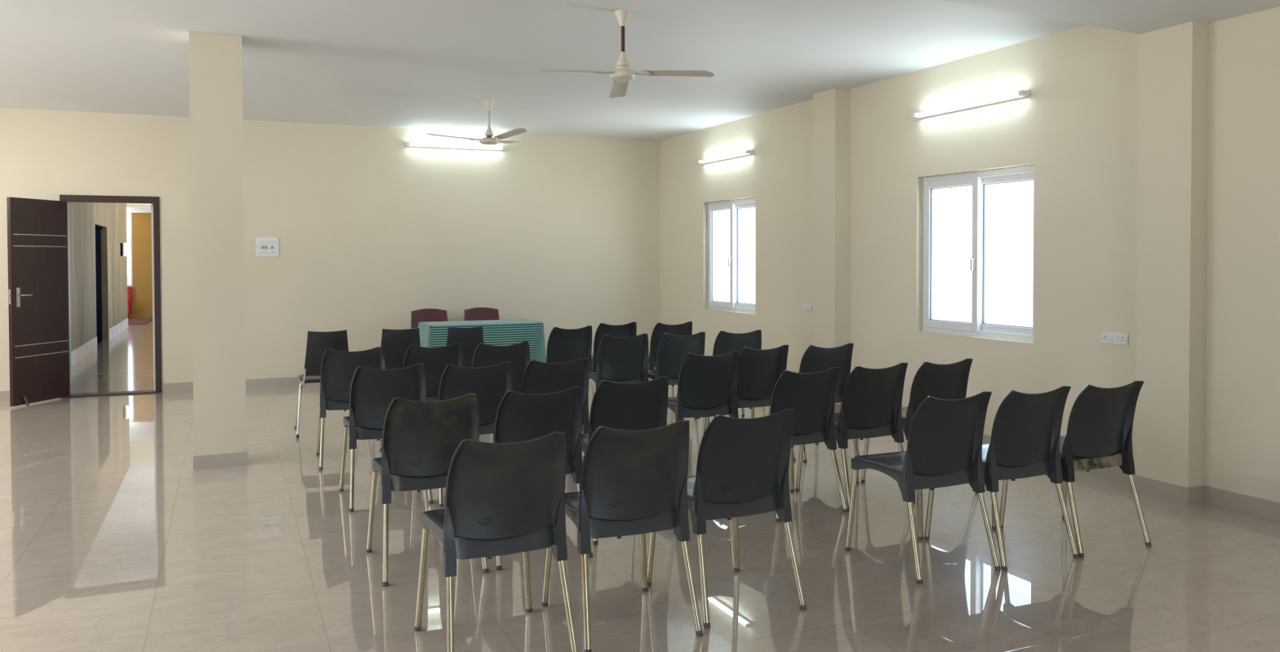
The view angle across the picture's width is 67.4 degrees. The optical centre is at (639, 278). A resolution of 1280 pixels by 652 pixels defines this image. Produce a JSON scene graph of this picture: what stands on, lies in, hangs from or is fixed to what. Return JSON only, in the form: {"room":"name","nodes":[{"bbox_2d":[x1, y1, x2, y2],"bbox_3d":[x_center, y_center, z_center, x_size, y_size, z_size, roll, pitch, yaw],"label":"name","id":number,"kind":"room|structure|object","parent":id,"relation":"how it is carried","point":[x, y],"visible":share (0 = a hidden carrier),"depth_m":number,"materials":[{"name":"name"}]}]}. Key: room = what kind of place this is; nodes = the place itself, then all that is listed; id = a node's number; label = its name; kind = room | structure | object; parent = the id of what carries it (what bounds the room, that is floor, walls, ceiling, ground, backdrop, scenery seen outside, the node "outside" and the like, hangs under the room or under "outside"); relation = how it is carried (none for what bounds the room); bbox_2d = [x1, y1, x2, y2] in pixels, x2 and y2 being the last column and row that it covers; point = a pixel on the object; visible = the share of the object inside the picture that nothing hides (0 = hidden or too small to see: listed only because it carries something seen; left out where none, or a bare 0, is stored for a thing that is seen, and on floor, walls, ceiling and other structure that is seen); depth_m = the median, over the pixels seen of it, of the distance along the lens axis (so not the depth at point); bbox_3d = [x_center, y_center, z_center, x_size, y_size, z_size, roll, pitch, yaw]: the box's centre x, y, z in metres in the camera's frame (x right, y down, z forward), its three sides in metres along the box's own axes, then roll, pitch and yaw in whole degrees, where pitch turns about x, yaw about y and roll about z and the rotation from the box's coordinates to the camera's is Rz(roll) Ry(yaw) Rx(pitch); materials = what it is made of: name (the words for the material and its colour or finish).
{"room":"meeting hall","nodes":[
{"label":"meeting hall","id":0,"kind":"room"},
{"bbox_2d":[68,202,128,351],"bbox_3d":[-9.677,-0.361,15.579,1.400,3.100,11.882,-1,1,-23],"label":"wall","id":1,"kind":"structure","parent":0,"point":[83,216],"depth_m":16.01,"materials":[{"name":"beige paint"}]},
{"bbox_2d":[94,225,102,343],"bbox_3d":[-9.604,0.085,16.965,0.140,2.150,1.950,-1,1,-23],"label":"door","id":2,"kind":"structure","parent":1,"relation":"in","point":[98,232],"depth_m":17.38,"materials":[{"name":"black wood"}]},
{"bbox_2d":[71,318,128,366],"bbox_3d":[-9.009,1.082,15.852,0.012,0.200,11.802,-1,1,-23],"label":"baseboard","id":3,"kind":"structure","parent":1,"relation":"attached to","point":[80,353],"depth_m":15.45,"materials":[{"name":"beige tile"}]},
{"bbox_2d":[120,243,126,256],"bbox_3d":[-10.795,-0.609,20.081,0.109,0.287,0.100,-1,1,-23],"label":"wall lamp","id":4,"kind":"object","parent":1,"relation":"attached to","point":[124,244],"visible":1,"depth_m":20.07,"materials":[{"name":"white"}]},
{"bbox_2d":[128,206,152,317],"bbox_3d":[-13.039,-0.552,24.920,4.950,3.100,0.100,-1,1,-23],"label":"wall","id":5,"kind":"structure","parent":0,"point":[141,301],"depth_m":24.92,"materials":[{"name":"paint"}]},
{"bbox_2d":[126,213,133,286],"bbox_3d":[-13.632,-0.756,24.661,1.060,1.920,0.060,-1,1,-23],"label":"window","id":6,"kind":"structure","parent":5,"relation":"in","point":[131,223],"depth_m":24.83,"materials":[{"name":"white plastic"}]},
{"bbox_2d":[126,206,151,213],"bbox_3d":[-12.340,-1.681,23.456,1.700,0.015,2.900,-1,1,-23],"label":"trim","id":7,"kind":"structure","parent":5,"relation":"attached to","point":[129,209],"depth_m":23.41,"materials":[{"name":"white paint"}]},
{"bbox_2d":[0,107,660,391],"bbox_3d":[-4.616,-0.283,11.203,11.179,3.108,0.160,-1,1,-23],"label":"wall","id":8,"kind":"structure","parent":0,"point":[373,229],"depth_m":11.69,"materials":[{"name":"beige paint"}]},
{"bbox_2d":[6,195,161,406],"bbox_3d":[-6.062,0.191,10.442,0.624,2.200,1.570,1,2,40],"label":"door","id":9,"kind":"structure","parent":8,"relation":"in","point":[38,229],"depth_m":10.07,"materials":[{"name":"brown wood"}]},
{"bbox_2d":[151,203,155,391],"bbox_3d":[-5.489,0.180,10.897,0.075,2.200,0.069,-1,1,-23],"label":"trim","id":10,"kind":"structure","parent":8,"relation":"attached to","point":[152,205],"depth_m":10.85,"materials":[{"name":"white paint"}]},
{"bbox_2d":[256,237,279,257],"bbox_3d":[-4.350,-0.370,11.219,0.248,0.228,0.018,-1,1,-23],"label":"switchboard","id":11,"kind":"object","parent":8,"relation":"attached to","point":[265,246],"visible":1,"depth_m":11.21,"materials":[{"name":"white plastic"}]},
{"bbox_2d":[0,364,592,400],"bbox_3d":[-4.625,1.222,11.138,10.679,0.102,0.008,-1,1,-23],"label":"baseboard","id":12,"kind":"structure","parent":8,"relation":"attached to","point":[288,381],"depth_m":11.18,"materials":[{"name":"beige tile"}]},
{"bbox_2d":[405,142,505,151],"bbox_3d":[-2.302,-1.657,12.039,1.234,0.044,0.089,-1,1,-23],"label":"tube light","id":13,"kind":"object","parent":8,"relation":"attached to","point":[407,144],"visible":1,"depth_m":12.02,"materials":[{"name":"white"}]},
{"bbox_2d":[0,0,1084,141],"bbox_3d":[-1.300,-1.754,3.454,11.179,0.150,17.038,-1,1,-23],"label":"ceiling","id":14,"kind":"structure","parent":0,"point":[430,64],"depth_m":7.50,"materials":[{"name":"white paint"}]},
{"bbox_2d":[426,100,527,144],"bbox_3d":[-1.595,-1.589,9.718,1.063,0.446,1.091,-1,1,-23],"label":"ceiling fan","id":15,"kind":"object","parent":14,"relation":"hanging from","point":[488,140],"visible":1,"depth_m":9.74,"materials":[{"name":"beige metal"}]},
{"bbox_2d":[536,9,714,98],"bbox_3d":[-0.216,-1.511,6.293,1.060,0.462,1.093,-1,1,-23],"label":"ceiling fan","id":16,"kind":"object","parent":14,"relation":"hanging from","point":[622,74],"visible":1,"depth_m":6.23,"materials":[{"name":"beige metal"}]},
{"bbox_2d":[0,316,1279,651],"bbox_3d":[-4.486,1.337,10.945,11.179,0.120,33.200,-1,1,-23],"label":"floor","id":17,"kind":"structure","parent":0,"point":[112,540],"depth_m":4.71,"materials":[{"name":"tile"}]},
{"bbox_2d":[127,286,131,315],"bbox_3d":[-13.473,0.613,24.278,1.060,0.800,0.620,-1,1,-23],"label":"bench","id":18,"kind":"object","parent":17,"relation":"on","point":[129,288],"visible":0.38,"depth_m":24.61,"materials":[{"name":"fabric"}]},
{"bbox_2d":[128,318,152,324],"bbox_3d":[-12.237,1.031,23.011,0.880,0.012,2.100,-1,1,-23],"label":"doormat","id":19,"kind":"object","parent":17,"relation":"on","point":[131,322],"visible":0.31,"depth_m":23.13,"materials":[{"name":"red fabric"}]},
{"bbox_2d":[188,31,246,456],"bbox_3d":[-3.092,-0.197,7.042,0.345,3.107,0.354,-1,1,-23],"label":"pillar","id":20,"kind":"structure","parent":17,"relation":"on","point":[215,60],"depth_m":6.88,"materials":[{"name":"beige paint"}]},
{"bbox_2d":[192,447,247,470],"bbox_3d":[-3.088,1.307,7.074,0.359,0.098,0.368,-1,1,-23],"label":"baseboard","id":21,"kind":"structure","parent":20,"relation":"attached to","point":[231,460],"depth_m":6.90,"materials":[{"name":"beige tile"}]},
{"bbox_2d":[293,329,348,438],"bbox_3d":[-2.743,0.882,8.391,0.530,0.890,0.572,-1,1,-22],"label":"chair","id":22,"kind":"object","parent":17,"relation":"on","point":[317,342],"visible":0.48,"depth_m":8.19,"materials":[{"name":"black plastic"}]},
{"bbox_2d":[316,346,386,469],"bbox_3d":[-2.149,0.924,7.171,0.498,0.863,0.578,-1,1,-20],"label":"plastic chair","id":23,"kind":"object","parent":17,"relation":"on","point":[338,368],"visible":0.59,"depth_m":6.97,"materials":[{"name":"plastic"}]},
{"bbox_2d":[338,364,433,511],"bbox_3d":[-1.607,0.947,6.038,0.498,0.863,0.578,-1,1,-23],"label":"plastic chair","id":24,"kind":"object","parent":17,"relation":"on","point":[372,391],"visible":0.62,"depth_m":5.84,"materials":[{"name":"plastic"}]},
{"bbox_2d":[380,327,420,369],"bbox_3d":[-2.184,0.876,8.632,0.530,0.890,0.572,-1,1,-24],"label":"chair","id":25,"kind":"object","parent":17,"relation":"on","point":[395,344],"visible":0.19,"depth_m":8.43,"materials":[{"name":"black plastic"}]},
{"bbox_2d":[366,393,488,586],"bbox_3d":[-1.062,0.973,4.743,0.498,0.863,0.578,-1,1,-23],"label":"plastic chair","id":26,"kind":"object","parent":17,"relation":"on","point":[420,440],"visible":0.78,"depth_m":4.56,"materials":[{"name":"plastic"}]},
{"bbox_2d":[411,308,448,328],"bbox_3d":[-2.461,0.818,11.451,0.504,0.896,0.606,-1,1,-23],"label":"chair","id":27,"kind":"object","parent":17,"relation":"on","point":[425,314],"visible":0.28,"depth_m":11.69,"materials":[{"name":"plastic"}]},
{"bbox_2d":[403,342,462,401],"bbox_3d":[-1.650,0.917,7.456,0.498,0.863,0.578,-1,1,-26],"label":"plastic chair","id":28,"kind":"object","parent":17,"relation":"on","point":[434,361],"visible":0.28,"depth_m":7.29,"materials":[{"name":"plastic"}]},
{"bbox_2d":[445,325,483,367],"bbox_3d":[-1.663,0.871,8.833,0.530,0.890,0.572,-1,1,-27],"label":"chair","id":29,"kind":"object","parent":17,"relation":"on","point":[469,338],"visible":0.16,"depth_m":8.65,"materials":[{"name":"black plastic"}]},
{"bbox_2d":[438,361,511,506],"bbox_3d":[-1.090,0.944,6.141,0.498,0.863,0.578,-1,1,-22],"label":"plastic chair","id":30,"kind":"object","parent":17,"relation":"on","point":[490,384],"visible":0.54,"depth_m":5.97,"materials":[{"name":"plastic"}]},
{"bbox_2d":[463,307,499,320],"bbox_3d":[-1.869,0.811,11.706,0.504,0.896,0.606,-1,1,-23],"label":"chair","id":31,"kind":"object","parent":17,"relation":"on","point":[475,313],"visible":0.2,"depth_m":11.96,"materials":[{"name":"plastic"}]},
{"bbox_2d":[414,431,578,651],"bbox_3d":[-0.569,0.994,3.720,0.498,0.863,0.578,-1,1,-25],"label":"plastic chair","id":32,"kind":"object","parent":17,"relation":"on","point":[501,499],"visible":1,"depth_m":3.56,"materials":[{"name":"plastic"}]},
{"bbox_2d":[471,341,529,392],"bbox_3d":[-1.141,0.913,7.594,0.498,0.863,0.578,-1,1,-22],"label":"plastic chair","id":33,"kind":"object","parent":17,"relation":"on","point":[517,355],"visible":0.33,"depth_m":7.41,"materials":[{"name":"plastic"}]},
{"bbox_2d":[493,386,592,569],"bbox_3d":[-0.580,0.967,4.973,0.498,0.863,0.578,-1,1,-24],"label":"plastic chair","id":34,"kind":"object","parent":17,"relation":"on","point":[520,416],"visible":0.46,"depth_m":4.79,"materials":[{"name":"plastic"}]},
{"bbox_2d":[520,357,589,433],"bbox_3d":[-0.619,0.938,6.371,0.498,0.863,0.578,-1,1,-23],"label":"plastic chair","id":35,"kind":"object","parent":17,"relation":"on","point":[539,377],"visible":0.33,"depth_m":6.18,"materials":[{"name":"plastic"}]},
{"bbox_2d":[542,325,594,398],"bbox_3d":[-0.749,0.875,9.296,0.498,0.863,0.578,-1,1,-26],"label":"plastic chair","id":36,"kind":"object","parent":17,"relation":"on","point":[564,345],"visible":0.55,"depth_m":9.12,"materials":[{"name":"plastic"}]},
{"bbox_2d":[591,321,636,392],"bbox_3d":[-0.321,0.863,9.829,0.498,0.863,0.578,-1,1,-23],"label":"plastic chair","id":37,"kind":"object","parent":17,"relation":"on","point":[629,330],"visible":0.25,"depth_m":9.60,"materials":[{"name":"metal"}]},
{"bbox_2d":[588,333,648,391],"bbox_3d":[-0.203,0.894,8.366,0.498,0.863,0.578,-1,1,-18],"label":"plastic chair","id":38,"kind":"object","parent":17,"relation":"on","point":[619,359],"visible":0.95,"depth_m":8.19,"materials":[{"name":"plastic"}]},
{"bbox_2d":[564,376,675,544],"bbox_3d":[-0.133,0.958,5.377,0.498,0.863,0.578,-1,1,-24],"label":"plastic chair","id":39,"kind":"object","parent":17,"relation":"on","point":[642,406],"visible":0.4,"depth_m":5.19,"materials":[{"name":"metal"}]},
{"bbox_2d":[542,420,702,651],"bbox_3d":[-0.088,0.987,3.976,0.498,0.863,0.578,-1,1,-23],"label":"plastic chair","id":40,"kind":"object","parent":17,"relation":"on","point":[633,482],"visible":0.97,"depth_m":3.81,"materials":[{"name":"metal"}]},
{"bbox_2d":[648,321,692,397],"bbox_3d":[0.244,0.861,9.871,0.498,0.863,0.578,-1,1,-23],"label":"plastic chair","id":41,"kind":"object","parent":17,"relation":"on","point":[660,330],"visible":0.27,"depth_m":9.65,"materials":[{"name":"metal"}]},
{"bbox_2d":[648,332,710,422],"bbox_3d":[0.282,0.890,8.510,0.498,0.863,0.578,-1,1,-23],"label":"plastic chair","id":42,"kind":"object","parent":17,"relation":"on","point":[672,351],"visible":0.48,"depth_m":8.32,"materials":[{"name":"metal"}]},
{"bbox_2d":[667,351,739,428],"bbox_3d":[0.403,0.926,6.810,0.498,0.863,0.578,-1,1,-22],"label":"plastic chair","id":43,"kind":"object","parent":17,"relation":"on","point":[707,385],"visible":0.92,"depth_m":6.64,"materials":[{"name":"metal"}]},
{"bbox_2d":[647,408,806,627],"bbox_3d":[0.367,0.981,4.242,0.498,0.863,0.578,-1,1,-25],"label":"plastic chair","id":44,"kind":"object","parent":17,"relation":"on","point":[743,465],"visible":0.96,"depth_m":4.08,"materials":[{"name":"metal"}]},
{"bbox_2d":[694,329,765,418],"bbox_3d":[0.820,0.883,8.755,0.498,0.863,0.578,0,1,-15],"label":"plastic chair","id":45,"kind":"object","parent":17,"relation":"on","point":[725,342],"visible":0.33,"depth_m":8.55,"materials":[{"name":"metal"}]},
{"bbox_2d":[701,345,795,461],"bbox_3d":[0.805,0.916,7.239,0.498,0.863,0.578,-1,1,-25],"label":"plastic chair","id":46,"kind":"object","parent":17,"relation":"on","point":[759,371],"visible":0.7,"depth_m":7.07,"materials":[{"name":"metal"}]},
{"bbox_2d":[769,366,848,521],"bbox_3d":[0.882,0.946,5.808,0.498,0.863,0.578,-1,1,-25],"label":"plastic chair","id":47,"kind":"object","parent":17,"relation":"on","point":[812,396],"visible":0.7,"depth_m":5.67,"materials":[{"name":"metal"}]},
{"bbox_2d":[768,342,859,462],"bbox_3d":[1.317,0.912,7.378,0.498,0.863,0.578,-1,1,-23],"label":"plastic chair","id":48,"kind":"object","parent":17,"relation":"on","point":[815,359],"visible":0.34,"depth_m":7.19,"materials":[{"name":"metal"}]},
{"bbox_2d":[795,362,915,511],"bbox_3d":[1.342,0.941,6.022,0.498,0.863,0.578,-1,1,-25],"label":"plastic chair","id":49,"kind":"object","parent":17,"relation":"on","point":[871,406],"visible":0.89,"depth_m":5.85,"materials":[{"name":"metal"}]},
{"bbox_2d":[861,358,977,501],"bbox_3d":[1.818,0.934,6.254,0.498,0.863,0.578,-1,1,-25],"label":"plastic chair","id":50,"kind":"object","parent":17,"relation":"on","point":[941,381],"visible":0.38,"depth_m":6.06,"materials":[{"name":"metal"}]},
{"bbox_2d":[844,391,1000,583],"bbox_3d":[1.390,0.967,4.759,0.498,0.863,0.578,-1,1,-24],"label":"plastic chair","id":51,"kind":"object","parent":17,"relation":"on","point":[945,437],"visible":1,"depth_m":4.61,"materials":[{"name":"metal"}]},
{"bbox_2d":[924,386,1079,570],"bbox_3d":[1.852,0.962,4.946,0.498,0.863,0.578,-1,1,-24],"label":"plastic chair","id":52,"kind":"object","parent":17,"relation":"on","point":[1025,435],"visible":0.97,"depth_m":4.78,"materials":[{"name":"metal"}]},
{"bbox_2d":[999,381,1151,556],"bbox_3d":[2.320,0.957,5.148,0.498,0.863,0.578,-1,1,-23],"label":"plastic chair","id":53,"kind":"object","parent":17,"relation":"on","point":[1099,435],"visible":0.89,"depth_m":4.98,"materials":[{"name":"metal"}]},
{"bbox_3d":[-1.818,0.885,10.985,1.266,0.769,0.648,-1,1,-23],"label":"table","id":54,"kind":"object","parent":17,"relation":"on","visible":0},
{"bbox_2d":[417,319,546,361],"bbox_3d":[-1.819,0.748,10.957,1.398,0.501,0.725,-1,1,-23],"label":"tablecloth","id":55,"kind":"object","parent":54,"relation":"on","point":[495,332],"visible":0.56,"depth_m":10.76,"materials":[{"name":"teal fabric"}]},
{"bbox_2d":[659,6,1279,502],"bbox_3d":[3.676,-0.180,5.519,0.160,3.108,16.838,-1,1,-23],"label":"wall","id":56,"kind":"structure","parent":0,"point":[1077,124],"depth_m":7.05,"materials":[{"name":"beige paint"}]},
{"bbox_2d":[697,150,753,164],"bbox_3d":[1.001,-1.441,11.399,0.089,0.044,1.234,-1,1,-23],"label":"tube light","id":57,"kind":"object","parent":56,"relation":"attached to","point":[745,153],"visible":1,"depth_m":11.31,"materials":[{"name":"white plastic"}]},
{"bbox_2d":[704,197,755,315],"bbox_3d":[1.115,-0.271,11.453,0.153,1.338,1.282,-1,1,-23],"label":"window","id":58,"kind":"structure","parent":56,"relation":"in","point":[733,306],"depth_m":11.46,"materials":[{"name":"white plastic"}]},
{"bbox_2d":[803,305,812,311],"bbox_3d":[1.718,0.301,9.859,0.018,0.058,0.150,-1,1,-23],"label":"socket plate","id":59,"kind":"object","parent":56,"relation":"attached to","point":[806,308],"visible":1,"depth_m":9.84,"materials":[{"name":"white plastic"}]},
{"bbox_2d":[812,88,849,404],"bbox_3d":[1.859,-0.257,9.345,0.173,3.107,0.376,-1,1,-23],"label":"pilaster","id":60,"kind":"object","parent":56,"relation":"attached to","point":[831,108],"visible":0.64,"depth_m":9.20,"materials":[{"name":"beige paint"}]},
{"bbox_2d":[911,89,1030,118],"bbox_3d":[2.610,-1.384,7.661,0.089,0.044,1.234,-1,1,-23],"label":"tube light","id":61,"kind":"object","parent":56,"relation":"attached to","point":[1020,94],"visible":1,"depth_m":7.57,"materials":[{"name":"white"}]},
{"bbox_2d":[915,164,1034,344],"bbox_3d":[2.719,-0.195,7.728,0.153,1.338,1.311,-1,1,-23],"label":"window","id":62,"kind":"structure","parent":56,"relation":"in","point":[977,328],"depth_m":7.73,"materials":[{"name":"white plastic"}]},
{"bbox_2d":[834,404,1279,521],"bbox_3d":[3.489,1.322,5.574,0.171,0.102,16.630,-1,1,-23],"label":"baseboard","id":63,"kind":"structure","parent":56,"relation":"attached to","point":[1269,509],"depth_m":5.84,"materials":[{"name":"beige tile"}]},
{"bbox_2d":[941,0,1279,34],"bbox_3d":[0.167,-1.509,-0.076,10.679,0.194,8.985,-1,1,-23],"label":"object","id":64,"kind":"structure","parent":56,"relation":"attached to","point":[1133,16],"depth_m":5.50,"materials":[{"name":"white paint"}]},
{"bbox_2d":[1100,332,1128,345],"bbox_3d":[3.188,0.401,6.444,0.018,0.076,0.213,-1,1,-23],"label":"socket plate","id":65,"kind":"object","parent":56,"relation":"attached to","point":[1106,337],"visible":1,"depth_m":6.44,"materials":[{"name":"white plastic"}]},
{"bbox_2d":[1102,333,1108,342],"bbox_3d":[3.154,0.401,6.511,0.003,0.048,0.048,-1,1,-23],"label":"socket","id":66,"kind":"object","parent":65,"relation":"attached to","point":[1104,336],"depth_m":6.51,"materials":[{"name":"white plastic"}]},
{"bbox_2d":[1120,335,1125,343],"bbox_3d":[3.209,0.404,6.384,0.003,0.048,0.048,-1,1,-23],"label":"socket","id":67,"kind":"object","parent":65,"relation":"attached to","point":[1122,338],"depth_m":6.38,"materials":[{"name":"white plastic"}]},
{"bbox_2d":[1134,21,1208,488],"bbox_3d":[3.315,-0.092,5.991,0.152,2.913,0.370,-1,1,-23],"label":"pilaster","id":68,"kind":"object","parent":56,"relation":"attached to","point":[1173,91],"visible":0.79,"depth_m":5.90,"materials":[{"name":"beige paint"}]},
{"bbox_3d":[-9.941,-2.008,17.806,5.050,0.100,16.162,-1,1,-23],"label":"ceiling","id":69,"kind":"structure","parent":0,"visible":0},
{"bbox_2d":[126,203,151,206],"bbox_3d":[-11.757,-1.851,21.906,4.950,0.380,0.400,-1,1,-23],"label":"trim","id":70,"kind":"structure","parent":69,"relation":"attached to","point":[127,204],"depth_m":21.88,"materials":[{"name":"beige paint"}]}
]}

